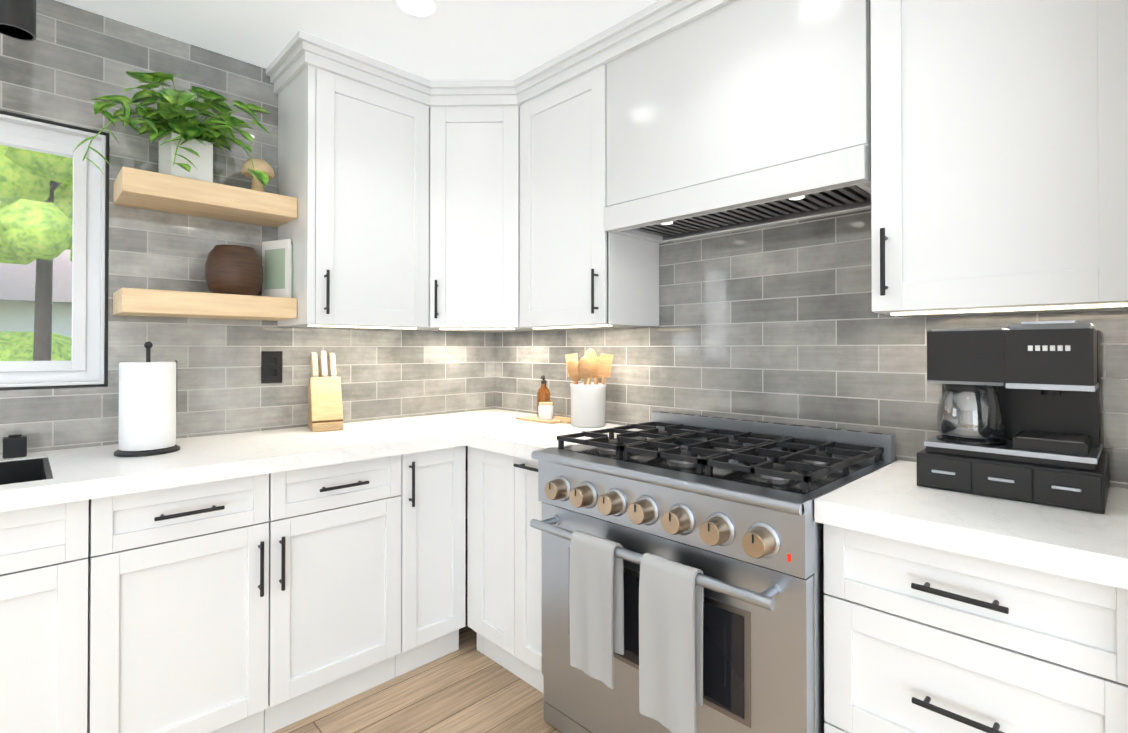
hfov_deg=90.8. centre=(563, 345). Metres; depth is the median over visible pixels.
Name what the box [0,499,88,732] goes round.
base cabinet
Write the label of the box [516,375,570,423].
tray
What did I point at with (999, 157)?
upper cabinet
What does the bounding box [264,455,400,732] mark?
base cabinet
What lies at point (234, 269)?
jar
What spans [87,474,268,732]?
base cabinet
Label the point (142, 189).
shelf
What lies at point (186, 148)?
potted plant
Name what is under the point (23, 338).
hedge
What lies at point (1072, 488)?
stand
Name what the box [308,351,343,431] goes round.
knife block
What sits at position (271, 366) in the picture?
electrical outlet plate
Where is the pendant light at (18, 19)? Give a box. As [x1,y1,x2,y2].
[0,0,35,40]
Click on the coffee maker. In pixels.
(1027, 392)
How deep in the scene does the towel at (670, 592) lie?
1.37 m
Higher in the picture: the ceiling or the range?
the ceiling
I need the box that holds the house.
[0,250,71,337]
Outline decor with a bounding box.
[240,158,274,191]
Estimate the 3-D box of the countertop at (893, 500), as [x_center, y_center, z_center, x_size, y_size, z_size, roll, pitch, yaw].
[0.982,0.374,1.292,0.645,0.050,0.531,0,-1,-44]
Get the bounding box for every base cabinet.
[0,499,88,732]
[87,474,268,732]
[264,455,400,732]
[395,446,483,676]
[474,448,543,693]
[824,524,1127,732]
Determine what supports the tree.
on the ground
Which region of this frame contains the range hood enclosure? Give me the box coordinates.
[604,0,870,243]
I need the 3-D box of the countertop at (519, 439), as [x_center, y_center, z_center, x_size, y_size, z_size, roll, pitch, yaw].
[-0.008,0.382,2.290,0.667,0.050,0.496,0,-1,-44]
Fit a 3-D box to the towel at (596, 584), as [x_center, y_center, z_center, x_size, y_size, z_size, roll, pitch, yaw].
[0.091,0.741,1.585,0.055,0.388,0.160,0,-1,-44]
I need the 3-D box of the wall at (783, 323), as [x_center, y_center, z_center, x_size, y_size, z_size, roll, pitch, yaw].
[1.337,0.051,1.504,0.150,2.440,4.800,0,-1,-44]
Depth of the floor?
1.97 m
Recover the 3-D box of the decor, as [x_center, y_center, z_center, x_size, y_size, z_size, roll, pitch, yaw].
[-1.210,-0.658,2.195,0.120,0.155,0.120,0,-1,-44]
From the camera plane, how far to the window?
1.95 m
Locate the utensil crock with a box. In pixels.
[565,348,612,427]
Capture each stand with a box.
[114,342,179,456]
[916,449,1108,513]
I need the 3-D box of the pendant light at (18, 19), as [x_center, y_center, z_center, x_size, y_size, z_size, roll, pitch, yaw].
[-1.510,-1.014,1.528,0.120,0.310,0.120,0,-1,-44]
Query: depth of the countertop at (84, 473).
1.81 m
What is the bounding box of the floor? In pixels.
[272,581,561,732]
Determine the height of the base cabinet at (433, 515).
0.868 m
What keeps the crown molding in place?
attached to the wall at (68, 64)
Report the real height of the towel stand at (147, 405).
0.364 m
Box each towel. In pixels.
[569,530,623,688]
[639,553,703,732]
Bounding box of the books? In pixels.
[262,239,292,297]
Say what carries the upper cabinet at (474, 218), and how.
attached to the wall at (68, 64)
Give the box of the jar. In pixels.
[205,244,262,295]
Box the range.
[530,411,894,732]
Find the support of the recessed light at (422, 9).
in the ceiling
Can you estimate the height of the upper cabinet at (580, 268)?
1.088 m
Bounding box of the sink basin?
[0,457,52,484]
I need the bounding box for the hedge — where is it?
[0,331,71,360]
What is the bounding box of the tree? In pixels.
[0,145,72,360]
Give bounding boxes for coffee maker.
[924,320,1101,470]
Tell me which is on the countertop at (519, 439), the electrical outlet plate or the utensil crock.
the utensil crock
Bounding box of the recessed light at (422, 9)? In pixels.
[391,0,441,18]
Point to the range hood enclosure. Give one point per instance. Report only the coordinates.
(737, 115)
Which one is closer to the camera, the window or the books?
the window
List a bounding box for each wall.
[0,0,494,580]
[495,209,1127,488]
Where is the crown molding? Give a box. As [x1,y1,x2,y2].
[266,0,735,107]
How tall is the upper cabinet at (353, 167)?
1.088 m
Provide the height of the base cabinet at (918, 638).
0.868 m
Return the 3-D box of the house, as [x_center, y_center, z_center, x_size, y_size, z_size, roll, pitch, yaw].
[-14.077,-0.526,12.175,12.200,4.250,7.200,0,-1,-44]
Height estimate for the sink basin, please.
0.286 m
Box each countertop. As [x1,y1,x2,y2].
[0,409,536,511]
[456,421,640,460]
[814,460,1127,589]
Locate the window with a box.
[0,110,108,390]
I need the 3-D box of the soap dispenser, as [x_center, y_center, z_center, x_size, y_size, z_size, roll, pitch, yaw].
[-1.733,0.317,1.755,0.054,0.070,0.054,0,-1,-44]
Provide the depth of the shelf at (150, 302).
1.97 m
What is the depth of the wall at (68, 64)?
2.15 m
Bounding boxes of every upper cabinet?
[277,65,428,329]
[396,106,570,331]
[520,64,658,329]
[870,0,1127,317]
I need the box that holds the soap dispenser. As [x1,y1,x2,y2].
[3,434,26,458]
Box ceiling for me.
[56,0,657,80]
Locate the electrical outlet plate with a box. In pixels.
[261,351,282,382]
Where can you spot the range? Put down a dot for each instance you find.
(682, 573)
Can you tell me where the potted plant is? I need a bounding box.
[73,71,272,185]
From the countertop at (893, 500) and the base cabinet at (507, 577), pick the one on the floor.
the base cabinet at (507, 577)
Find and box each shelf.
[113,166,296,227]
[113,288,296,320]

